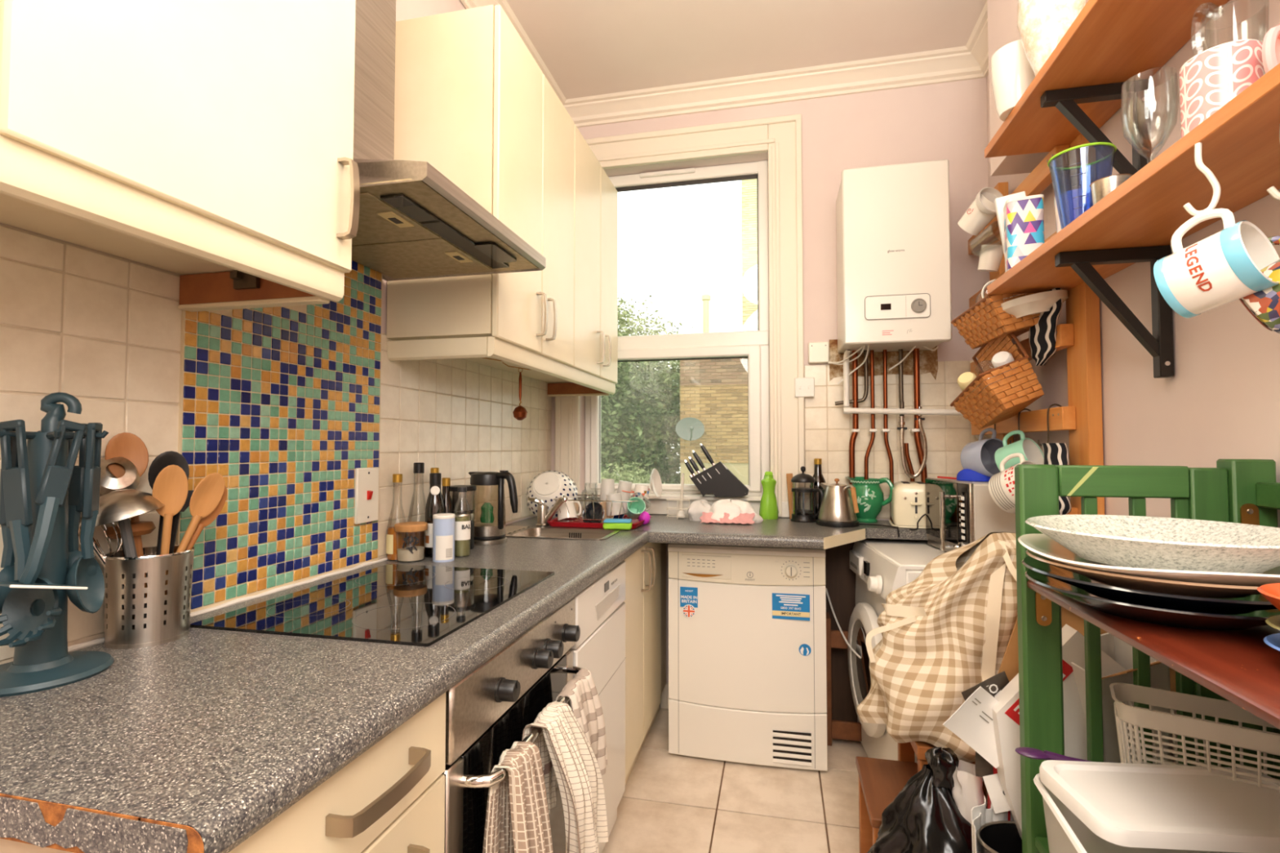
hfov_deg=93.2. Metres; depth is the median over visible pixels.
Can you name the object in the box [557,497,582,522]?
mug
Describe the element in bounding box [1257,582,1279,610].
bowl
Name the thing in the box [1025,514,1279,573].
platter
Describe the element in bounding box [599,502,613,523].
plate
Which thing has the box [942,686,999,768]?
leaflet
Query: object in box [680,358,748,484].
brick wall
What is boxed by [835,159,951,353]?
boiler
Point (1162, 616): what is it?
plate
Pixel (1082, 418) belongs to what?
rack
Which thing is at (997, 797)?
card
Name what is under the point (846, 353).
pipe
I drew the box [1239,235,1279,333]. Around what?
mug
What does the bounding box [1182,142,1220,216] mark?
hook
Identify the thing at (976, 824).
folder
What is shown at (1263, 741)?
plastic basket
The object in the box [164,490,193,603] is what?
spatula
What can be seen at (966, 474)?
cloth
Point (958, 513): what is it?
microwave
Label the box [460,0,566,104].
trim
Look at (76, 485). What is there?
masher
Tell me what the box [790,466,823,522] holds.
cafetiere
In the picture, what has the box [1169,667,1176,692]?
carton
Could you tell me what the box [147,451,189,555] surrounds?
spoon
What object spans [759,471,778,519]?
bottle
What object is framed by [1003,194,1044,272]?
mug
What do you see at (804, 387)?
light switch
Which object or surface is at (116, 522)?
whisk
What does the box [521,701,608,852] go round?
tea towel
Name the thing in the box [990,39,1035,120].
cup
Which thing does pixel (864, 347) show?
cable
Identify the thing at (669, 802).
floor
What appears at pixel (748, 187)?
window frame
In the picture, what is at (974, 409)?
wicker basket
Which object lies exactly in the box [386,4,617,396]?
upper cabinet
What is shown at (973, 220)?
mug
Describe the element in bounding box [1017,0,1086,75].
vase
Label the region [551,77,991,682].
wall
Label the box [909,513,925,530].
power cord
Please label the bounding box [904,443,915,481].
pipe
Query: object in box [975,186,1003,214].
mug
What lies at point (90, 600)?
bowl
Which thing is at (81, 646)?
trim
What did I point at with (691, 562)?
print
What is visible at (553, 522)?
drip tray
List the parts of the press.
lid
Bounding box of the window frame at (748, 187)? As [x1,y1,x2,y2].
[741,178,757,331]
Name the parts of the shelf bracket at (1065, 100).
arm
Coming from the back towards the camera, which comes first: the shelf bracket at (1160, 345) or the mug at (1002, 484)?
the mug at (1002, 484)
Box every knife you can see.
[684,460,695,475]
[688,456,700,473]
[692,449,706,471]
[699,443,715,466]
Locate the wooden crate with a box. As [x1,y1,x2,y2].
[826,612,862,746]
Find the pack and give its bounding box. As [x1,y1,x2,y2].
[957,372,982,397]
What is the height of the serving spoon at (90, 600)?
0.281 m
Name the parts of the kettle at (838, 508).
spout, lid, handle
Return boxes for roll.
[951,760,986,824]
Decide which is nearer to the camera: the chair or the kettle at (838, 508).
the chair
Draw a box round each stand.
[0,391,114,697]
[666,498,689,519]
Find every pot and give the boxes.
[606,493,624,515]
[991,351,1017,378]
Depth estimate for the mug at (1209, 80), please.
0.92 m
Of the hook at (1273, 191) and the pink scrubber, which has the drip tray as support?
the pink scrubber
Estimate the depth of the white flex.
2.52 m
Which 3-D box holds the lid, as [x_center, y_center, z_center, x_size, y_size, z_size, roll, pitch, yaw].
[0.806,0.554,0.888,0.351,0.035,0.171,0,-2,3]
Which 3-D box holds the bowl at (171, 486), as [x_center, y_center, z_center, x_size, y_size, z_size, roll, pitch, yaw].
[-0.801,0.110,1.031,0.009,0.090,0.052,4,-1,31]
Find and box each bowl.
[0,564,18,613]
[65,555,104,613]
[67,550,96,576]
[79,488,164,528]
[99,457,140,495]
[104,432,148,478]
[147,451,189,489]
[152,464,188,516]
[189,472,224,518]
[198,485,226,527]
[526,470,577,517]
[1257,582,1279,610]
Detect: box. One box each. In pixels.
[855,741,986,852]
[1061,606,1173,763]
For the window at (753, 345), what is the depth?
2.93 m
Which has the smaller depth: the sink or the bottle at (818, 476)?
the sink
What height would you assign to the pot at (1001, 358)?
0.087 m
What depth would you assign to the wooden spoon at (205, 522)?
1.09 m
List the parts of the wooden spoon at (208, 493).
handle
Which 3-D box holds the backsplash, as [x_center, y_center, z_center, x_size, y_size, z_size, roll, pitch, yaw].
[-0.811,-0.055,1.435,0.018,0.845,0.588,0,-2,13]
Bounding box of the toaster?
[888,481,925,528]
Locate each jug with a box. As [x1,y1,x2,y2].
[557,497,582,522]
[844,476,893,523]
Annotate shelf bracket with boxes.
[1040,79,1151,174]
[1054,244,1174,377]
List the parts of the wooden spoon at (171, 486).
handle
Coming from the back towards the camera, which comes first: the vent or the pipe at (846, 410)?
the vent
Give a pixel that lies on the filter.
(406, 205)
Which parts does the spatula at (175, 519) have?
handle, blade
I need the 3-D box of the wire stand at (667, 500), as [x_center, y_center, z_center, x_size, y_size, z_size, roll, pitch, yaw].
[0.173,0.372,2.739,0.104,0.088,0.064,0,-2,13]
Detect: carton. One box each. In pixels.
[987,766,1010,820]
[991,624,1169,839]
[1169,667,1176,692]
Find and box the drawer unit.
[0,692,445,852]
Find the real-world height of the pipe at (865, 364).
0.243 m
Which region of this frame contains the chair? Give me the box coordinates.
[1014,458,1279,852]
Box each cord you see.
[859,523,899,537]
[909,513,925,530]
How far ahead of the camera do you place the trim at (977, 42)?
2.51 m
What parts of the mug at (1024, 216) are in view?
lid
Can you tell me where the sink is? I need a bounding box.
[505,525,620,540]
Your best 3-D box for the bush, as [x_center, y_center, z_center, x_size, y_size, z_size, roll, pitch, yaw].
[-0.524,1.802,12.787,2.606,2.338,1.975,-1,-2,30]
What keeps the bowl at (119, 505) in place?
on the ladle
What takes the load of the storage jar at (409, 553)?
on the countertop
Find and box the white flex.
[825,588,861,658]
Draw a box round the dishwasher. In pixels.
[570,560,626,852]
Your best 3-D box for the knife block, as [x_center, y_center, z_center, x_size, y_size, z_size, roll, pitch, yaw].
[0.364,0.240,2.780,0.264,0.161,0.084,0,-2,9]
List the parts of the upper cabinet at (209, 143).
handle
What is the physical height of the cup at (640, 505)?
0.093 m
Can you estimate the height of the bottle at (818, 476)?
0.272 m
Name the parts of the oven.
knob, control panel, door glass, door handle, knob, knob, knob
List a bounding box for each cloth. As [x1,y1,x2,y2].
[699,511,755,524]
[956,468,992,481]
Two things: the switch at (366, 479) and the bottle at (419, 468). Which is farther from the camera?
the bottle at (419, 468)
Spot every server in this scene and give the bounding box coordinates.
[0,419,62,647]
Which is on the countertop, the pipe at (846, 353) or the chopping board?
the chopping board
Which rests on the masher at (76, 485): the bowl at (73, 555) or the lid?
the bowl at (73, 555)
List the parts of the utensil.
blade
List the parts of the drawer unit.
drawer, handle, drawer, handle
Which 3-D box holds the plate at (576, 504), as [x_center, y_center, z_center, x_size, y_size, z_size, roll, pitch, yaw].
[-0.289,0.364,2.602,0.100,0.094,0.037,-1,-2,19]
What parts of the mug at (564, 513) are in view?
handle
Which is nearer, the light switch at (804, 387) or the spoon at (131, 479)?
the spoon at (131, 479)
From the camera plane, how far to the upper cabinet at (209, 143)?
0.83 m
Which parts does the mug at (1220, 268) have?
handle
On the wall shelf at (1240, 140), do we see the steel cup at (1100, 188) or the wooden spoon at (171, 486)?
the steel cup at (1100, 188)
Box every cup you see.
[626,497,645,519]
[633,484,649,508]
[977,244,1004,271]
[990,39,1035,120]
[1089,173,1133,204]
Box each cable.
[827,346,863,363]
[828,345,865,364]
[837,345,869,384]
[888,346,915,370]
[922,346,938,351]
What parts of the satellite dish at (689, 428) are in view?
feed arm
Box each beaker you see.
[600,479,614,502]
[1053,188,1093,233]
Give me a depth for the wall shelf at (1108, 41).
1.37 m
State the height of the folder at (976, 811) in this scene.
0.470 m
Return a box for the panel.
[825,542,857,722]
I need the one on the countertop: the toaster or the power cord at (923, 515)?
the toaster
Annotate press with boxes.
[449,484,476,549]
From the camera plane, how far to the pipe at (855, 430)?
2.65 m
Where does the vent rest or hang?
attached to the window at (753, 345)
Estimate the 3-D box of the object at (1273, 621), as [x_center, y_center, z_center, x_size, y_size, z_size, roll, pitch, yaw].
[0.782,0.236,0.645,0.160,0.028,0.160,0,-2,13]
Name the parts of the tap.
lever, spout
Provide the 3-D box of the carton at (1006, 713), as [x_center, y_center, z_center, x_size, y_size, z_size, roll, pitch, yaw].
[0.910,0.650,1.263,0.314,0.455,0.052,0,-2,13]
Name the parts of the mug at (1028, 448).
handle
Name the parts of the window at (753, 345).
sash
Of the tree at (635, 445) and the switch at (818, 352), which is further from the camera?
the tree at (635, 445)
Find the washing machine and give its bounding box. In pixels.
[847,537,987,808]
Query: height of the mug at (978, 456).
0.184 m
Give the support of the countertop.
on the base cabinet at (645, 601)
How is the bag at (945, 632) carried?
on the wooden box at (880, 780)
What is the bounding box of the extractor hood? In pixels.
[351,0,546,280]
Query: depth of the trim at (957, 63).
2.79 m
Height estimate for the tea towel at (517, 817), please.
0.482 m
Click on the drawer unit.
(390, 798)
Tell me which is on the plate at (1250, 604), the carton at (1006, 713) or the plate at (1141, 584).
the plate at (1141, 584)
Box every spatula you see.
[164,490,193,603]
[1015,746,1091,761]
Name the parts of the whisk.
handle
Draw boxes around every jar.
[394,521,427,561]
[981,279,1012,304]
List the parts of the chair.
mending plate, rail, post, mending plate, panel, rail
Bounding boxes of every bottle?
[386,473,406,559]
[407,462,425,546]
[424,472,444,557]
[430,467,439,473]
[441,477,453,513]
[454,486,471,556]
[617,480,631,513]
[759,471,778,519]
[809,458,825,519]
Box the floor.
[602,707,868,852]
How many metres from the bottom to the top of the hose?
0.252 m
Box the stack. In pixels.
[701,293,710,333]
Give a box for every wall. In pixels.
[0,0,551,664]
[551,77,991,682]
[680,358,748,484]
[986,0,1279,762]
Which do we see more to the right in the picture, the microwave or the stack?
the microwave
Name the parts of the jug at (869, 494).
handle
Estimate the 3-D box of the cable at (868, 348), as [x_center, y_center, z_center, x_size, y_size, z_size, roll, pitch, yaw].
[0.928,-0.264,2.602,0.043,0.155,0.171,1,-2,-31]
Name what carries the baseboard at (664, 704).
attached to the wall at (948, 121)
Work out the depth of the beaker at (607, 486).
2.58 m
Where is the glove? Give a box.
[1028,288,1062,365]
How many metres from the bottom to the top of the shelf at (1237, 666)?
0.022 m
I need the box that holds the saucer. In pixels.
[649,468,662,497]
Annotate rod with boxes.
[93,537,135,608]
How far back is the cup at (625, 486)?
2.57 m
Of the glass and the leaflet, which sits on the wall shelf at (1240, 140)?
the glass
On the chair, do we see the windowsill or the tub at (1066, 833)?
the tub at (1066, 833)
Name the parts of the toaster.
rail, lever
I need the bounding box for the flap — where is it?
[997,619,1018,682]
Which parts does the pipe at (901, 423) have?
valve lever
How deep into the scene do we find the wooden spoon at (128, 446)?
1.04 m
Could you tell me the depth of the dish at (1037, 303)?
1.76 m
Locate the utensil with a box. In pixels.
[0,419,88,589]
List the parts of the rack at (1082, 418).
post, rail, rail, rail, rail, rail, post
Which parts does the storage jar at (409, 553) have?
wooden lid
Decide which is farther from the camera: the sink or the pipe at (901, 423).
the pipe at (901, 423)
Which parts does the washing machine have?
detergent drawer, door glass, panel, control panel, lid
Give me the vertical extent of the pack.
0.087 m
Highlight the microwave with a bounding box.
[924,477,1015,551]
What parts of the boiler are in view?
control panel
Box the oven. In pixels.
[441,596,582,852]
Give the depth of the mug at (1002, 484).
1.79 m
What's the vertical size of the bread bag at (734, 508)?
0.098 m
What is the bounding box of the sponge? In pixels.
[603,518,632,529]
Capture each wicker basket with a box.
[950,324,1044,430]
[951,292,1039,349]
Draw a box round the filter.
[380,193,509,268]
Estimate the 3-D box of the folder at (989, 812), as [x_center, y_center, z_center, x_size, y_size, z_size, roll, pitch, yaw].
[0.754,1.050,1.300,0.092,0.455,0.013,1,-2,-29]
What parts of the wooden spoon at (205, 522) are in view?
handle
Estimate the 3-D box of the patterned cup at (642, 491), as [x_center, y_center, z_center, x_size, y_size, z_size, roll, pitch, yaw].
[0.000,0.298,2.580,0.074,0.102,0.074,-1,-2,33]
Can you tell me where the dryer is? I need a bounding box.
[667,542,827,771]
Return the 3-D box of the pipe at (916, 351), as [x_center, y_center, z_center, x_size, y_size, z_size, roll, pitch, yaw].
[1.200,0.035,2.607,0.062,0.748,0.044,0,-2,13]
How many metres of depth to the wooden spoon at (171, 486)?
1.03 m
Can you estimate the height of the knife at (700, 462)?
0.122 m
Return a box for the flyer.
[975,751,993,777]
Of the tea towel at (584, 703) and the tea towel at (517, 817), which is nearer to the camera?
the tea towel at (517, 817)
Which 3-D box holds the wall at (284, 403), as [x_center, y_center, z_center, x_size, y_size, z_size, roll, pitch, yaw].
[-0.986,-0.148,0.973,0.158,3.030,4.650,0,-2,13]
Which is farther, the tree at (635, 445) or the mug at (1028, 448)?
the tree at (635, 445)
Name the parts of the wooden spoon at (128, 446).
handle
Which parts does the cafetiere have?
lid, handle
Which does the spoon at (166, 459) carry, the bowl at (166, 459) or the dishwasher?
the bowl at (166, 459)
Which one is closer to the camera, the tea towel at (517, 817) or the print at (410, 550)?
the tea towel at (517, 817)
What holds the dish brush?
in the wire stand at (667, 500)
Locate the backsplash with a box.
[175,268,382,613]
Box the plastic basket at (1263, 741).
[1109,683,1279,791]
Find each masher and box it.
[65,423,96,576]
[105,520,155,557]
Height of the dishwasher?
0.862 m
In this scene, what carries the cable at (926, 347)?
attached to the boiler
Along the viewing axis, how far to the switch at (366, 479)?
1.64 m
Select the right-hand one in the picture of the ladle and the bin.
the bin
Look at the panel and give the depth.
2.63 m
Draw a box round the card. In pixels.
[982,773,1011,813]
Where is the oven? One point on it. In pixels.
(489, 710)
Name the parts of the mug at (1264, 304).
handle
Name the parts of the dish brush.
handle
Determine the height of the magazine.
0.289 m
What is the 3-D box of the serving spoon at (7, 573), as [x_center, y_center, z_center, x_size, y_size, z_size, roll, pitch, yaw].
[-0.884,0.128,0.852,0.030,0.270,0.068,1,-2,-22]
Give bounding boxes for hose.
[900,419,927,478]
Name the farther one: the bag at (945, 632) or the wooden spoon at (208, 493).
the bag at (945, 632)
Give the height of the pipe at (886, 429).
0.748 m
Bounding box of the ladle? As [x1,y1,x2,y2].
[79,488,164,628]
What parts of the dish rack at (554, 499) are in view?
rail, rail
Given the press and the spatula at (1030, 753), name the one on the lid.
the spatula at (1030, 753)
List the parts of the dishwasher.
control panel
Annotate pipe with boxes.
[835,350,868,405]
[843,349,851,406]
[843,407,988,439]
[848,350,859,489]
[864,350,877,479]
[880,349,893,521]
[897,349,906,431]
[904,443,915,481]
[910,348,927,483]
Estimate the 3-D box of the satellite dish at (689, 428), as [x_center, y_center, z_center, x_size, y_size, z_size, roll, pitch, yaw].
[1.115,0.057,12.730,0.573,0.504,0.481,2,-3,-41]
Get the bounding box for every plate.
[573,501,582,520]
[582,502,604,523]
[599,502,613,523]
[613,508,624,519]
[1017,533,1279,586]
[1022,555,1276,614]
[1024,568,1279,630]
[1026,549,1260,598]
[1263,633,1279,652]
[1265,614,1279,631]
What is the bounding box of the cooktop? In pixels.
[190,564,554,646]
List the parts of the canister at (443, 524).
lid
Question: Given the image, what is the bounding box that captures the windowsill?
[577,492,789,517]
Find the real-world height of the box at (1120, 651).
0.500 m
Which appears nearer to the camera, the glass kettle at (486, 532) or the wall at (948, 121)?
the glass kettle at (486, 532)
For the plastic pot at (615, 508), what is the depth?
2.47 m
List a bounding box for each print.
[402,536,419,554]
[445,548,452,557]
[688,559,715,567]
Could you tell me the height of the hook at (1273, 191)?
0.111 m
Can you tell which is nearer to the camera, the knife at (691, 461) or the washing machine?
the washing machine
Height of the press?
0.201 m
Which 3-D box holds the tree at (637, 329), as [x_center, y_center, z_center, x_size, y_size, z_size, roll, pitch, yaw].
[0.021,-0.766,19.210,6.998,7.883,5.259,0,-2,9]
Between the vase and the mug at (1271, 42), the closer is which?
the mug at (1271, 42)
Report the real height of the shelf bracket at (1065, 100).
0.299 m
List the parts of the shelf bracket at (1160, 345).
arm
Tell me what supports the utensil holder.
on the countertop
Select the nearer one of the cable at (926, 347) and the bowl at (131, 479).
the bowl at (131, 479)
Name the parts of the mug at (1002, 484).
handle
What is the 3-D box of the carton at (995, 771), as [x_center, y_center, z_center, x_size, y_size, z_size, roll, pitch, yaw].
[0.802,1.000,1.353,0.035,0.560,0.070,0,-2,23]
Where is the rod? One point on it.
(100, 557)
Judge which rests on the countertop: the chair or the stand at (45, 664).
the stand at (45, 664)
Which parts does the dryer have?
water drawer, control panel, door, kick panel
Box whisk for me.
[78,521,134,629]
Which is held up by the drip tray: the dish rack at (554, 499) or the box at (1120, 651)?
the dish rack at (554, 499)
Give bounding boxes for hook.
[1009,408,1031,444]
[1037,404,1061,446]
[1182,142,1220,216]
[1266,124,1279,200]
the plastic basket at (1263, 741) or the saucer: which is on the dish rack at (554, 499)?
the saucer
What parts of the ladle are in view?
handle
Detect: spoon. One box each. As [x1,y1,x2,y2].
[0,429,18,613]
[65,422,104,613]
[99,457,140,557]
[104,432,148,597]
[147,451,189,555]
[152,464,188,585]
[164,472,224,591]
[164,485,226,595]
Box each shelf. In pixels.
[984,0,1229,157]
[986,62,1279,294]
[1026,579,1279,728]
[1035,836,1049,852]
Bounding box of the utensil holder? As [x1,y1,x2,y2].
[103,545,195,648]
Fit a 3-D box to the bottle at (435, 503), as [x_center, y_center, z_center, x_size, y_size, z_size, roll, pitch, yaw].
[-0.610,0.262,1.800,0.056,0.246,0.057,0,-2,13]
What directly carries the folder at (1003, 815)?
on the floor
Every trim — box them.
[67,557,388,652]
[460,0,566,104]
[555,113,804,516]
[563,45,985,127]
[965,0,988,77]
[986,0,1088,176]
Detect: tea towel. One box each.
[482,741,552,852]
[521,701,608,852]
[551,668,608,782]
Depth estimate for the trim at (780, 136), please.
2.80 m
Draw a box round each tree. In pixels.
[600,314,679,484]
[616,292,693,456]
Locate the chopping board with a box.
[786,473,794,519]
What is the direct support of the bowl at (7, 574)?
on the serving spoon at (7, 573)
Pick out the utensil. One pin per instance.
(52, 491)
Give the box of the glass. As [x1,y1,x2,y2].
[1047,142,1116,208]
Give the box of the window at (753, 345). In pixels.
[584,160,770,495]
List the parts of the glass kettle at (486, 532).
lid, handle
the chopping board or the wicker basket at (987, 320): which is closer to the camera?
the wicker basket at (987, 320)
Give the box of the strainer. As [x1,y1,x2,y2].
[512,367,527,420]
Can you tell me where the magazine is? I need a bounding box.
[960,671,1008,701]
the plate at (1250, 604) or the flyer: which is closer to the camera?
the plate at (1250, 604)
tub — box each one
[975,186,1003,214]
[1033,773,1238,852]
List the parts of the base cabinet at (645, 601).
door, handle, handle, door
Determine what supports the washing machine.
on the floor
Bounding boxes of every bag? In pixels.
[687,498,763,524]
[856,532,1017,763]
[866,746,972,852]
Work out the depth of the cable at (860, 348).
2.61 m
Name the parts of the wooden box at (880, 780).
leg, leg, leg, leg, seat, leg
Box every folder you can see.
[971,795,986,852]
[972,813,981,852]
[986,808,993,822]
[990,803,1013,821]
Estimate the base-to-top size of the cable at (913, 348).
0.100 m
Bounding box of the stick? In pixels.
[937,475,956,479]
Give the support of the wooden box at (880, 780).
on the floor
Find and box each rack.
[552,494,649,519]
[968,133,1105,515]
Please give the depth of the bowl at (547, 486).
2.62 m
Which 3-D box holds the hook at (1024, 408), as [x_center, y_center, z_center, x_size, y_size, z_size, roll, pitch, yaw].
[1.284,0.004,2.037,0.072,0.130,0.005,0,-2,13]
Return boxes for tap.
[527,494,568,526]
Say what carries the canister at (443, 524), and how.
on the countertop
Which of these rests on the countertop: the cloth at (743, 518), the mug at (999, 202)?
the cloth at (743, 518)
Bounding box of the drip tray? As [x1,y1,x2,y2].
[546,515,651,528]
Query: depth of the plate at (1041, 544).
0.81 m
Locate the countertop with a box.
[0,513,927,852]
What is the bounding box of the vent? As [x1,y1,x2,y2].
[640,167,695,177]
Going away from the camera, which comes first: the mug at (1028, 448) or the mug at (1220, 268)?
the mug at (1220, 268)
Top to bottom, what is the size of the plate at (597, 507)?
0.094 m
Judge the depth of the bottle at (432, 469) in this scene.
1.91 m
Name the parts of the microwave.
door glass, handle, handle mount, handle mount, control panel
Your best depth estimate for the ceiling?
2.48 m
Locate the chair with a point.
(1237, 667)
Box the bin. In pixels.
[976,820,1022,852]
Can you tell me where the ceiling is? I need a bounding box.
[506,0,986,98]
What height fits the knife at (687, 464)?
0.102 m
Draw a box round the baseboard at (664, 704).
[659,682,668,709]
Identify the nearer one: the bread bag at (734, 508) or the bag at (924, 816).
the bag at (924, 816)
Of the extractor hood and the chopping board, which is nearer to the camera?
the extractor hood
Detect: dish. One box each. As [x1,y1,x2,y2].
[675,417,704,440]
[997,289,1068,319]
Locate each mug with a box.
[957,192,996,235]
[960,427,1003,476]
[988,453,1037,513]
[994,191,1026,257]
[994,430,1044,471]
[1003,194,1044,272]
[1041,443,1071,515]
[1153,208,1279,318]
[1178,39,1264,137]
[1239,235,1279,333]
[1262,23,1279,73]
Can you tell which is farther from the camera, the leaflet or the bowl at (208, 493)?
the leaflet
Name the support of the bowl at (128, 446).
on the wooden spoon at (128, 446)
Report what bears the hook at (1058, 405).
hanging from the rack at (1082, 418)
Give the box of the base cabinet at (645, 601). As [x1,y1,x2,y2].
[623,542,666,785]
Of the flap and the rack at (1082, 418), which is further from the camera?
the rack at (1082, 418)
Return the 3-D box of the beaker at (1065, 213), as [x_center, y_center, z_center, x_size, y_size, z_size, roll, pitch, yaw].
[1.112,-0.513,1.550,0.084,0.160,0.084,0,-2,13]
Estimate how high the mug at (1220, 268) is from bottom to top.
0.155 m
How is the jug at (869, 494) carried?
on the countertop
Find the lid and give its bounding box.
[1039,760,1279,852]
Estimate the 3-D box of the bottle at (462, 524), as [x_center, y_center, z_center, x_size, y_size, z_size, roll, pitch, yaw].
[-0.530,0.282,1.801,0.052,0.205,0.051,-2,-3,45]
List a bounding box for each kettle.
[467,470,518,546]
[815,478,859,527]
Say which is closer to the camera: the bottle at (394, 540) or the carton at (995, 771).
the carton at (995, 771)
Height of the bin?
0.429 m
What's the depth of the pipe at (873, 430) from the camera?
2.64 m
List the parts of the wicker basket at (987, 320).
panel, panel, panel, panel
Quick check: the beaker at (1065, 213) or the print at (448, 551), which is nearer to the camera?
the beaker at (1065, 213)
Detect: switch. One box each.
[354,466,378,524]
[794,377,814,397]
[808,342,829,364]
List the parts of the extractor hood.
latch plate, underside panel, latch plate, switch panel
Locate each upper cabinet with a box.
[0,0,359,311]
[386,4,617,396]
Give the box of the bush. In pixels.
[600,457,665,484]
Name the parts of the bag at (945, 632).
webbing handle, webbing handle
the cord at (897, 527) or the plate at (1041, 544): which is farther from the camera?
the cord at (897, 527)
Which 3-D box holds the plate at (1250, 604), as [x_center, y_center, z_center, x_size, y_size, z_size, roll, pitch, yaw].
[0.798,0.241,0.924,0.364,0.037,0.364,0,-2,13]
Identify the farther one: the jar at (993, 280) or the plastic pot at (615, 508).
the plastic pot at (615, 508)
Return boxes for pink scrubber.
[638,511,650,524]
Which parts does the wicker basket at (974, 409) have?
panel, panel, panel, panel, panel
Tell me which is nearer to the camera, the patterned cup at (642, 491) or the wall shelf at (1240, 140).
the wall shelf at (1240, 140)
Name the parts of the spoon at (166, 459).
handle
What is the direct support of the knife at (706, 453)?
in the knife block
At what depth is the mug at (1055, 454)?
1.71 m
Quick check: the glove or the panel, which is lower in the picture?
the panel
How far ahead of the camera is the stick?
2.28 m
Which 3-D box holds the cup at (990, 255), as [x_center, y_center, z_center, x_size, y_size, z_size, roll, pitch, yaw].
[1.244,-0.598,2.145,0.076,0.101,0.089,2,-3,-42]
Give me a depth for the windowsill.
2.86 m
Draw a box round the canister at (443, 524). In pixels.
[432,513,455,562]
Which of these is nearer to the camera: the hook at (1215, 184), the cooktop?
the hook at (1215, 184)
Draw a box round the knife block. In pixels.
[690,461,748,497]
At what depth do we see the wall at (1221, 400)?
1.35 m
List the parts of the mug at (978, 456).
handle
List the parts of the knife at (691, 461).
handle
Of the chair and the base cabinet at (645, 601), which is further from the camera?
the base cabinet at (645, 601)
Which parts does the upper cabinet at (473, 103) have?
door, handle, handle, door, door, handle, handle, door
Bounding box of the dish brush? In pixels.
[677,473,684,518]

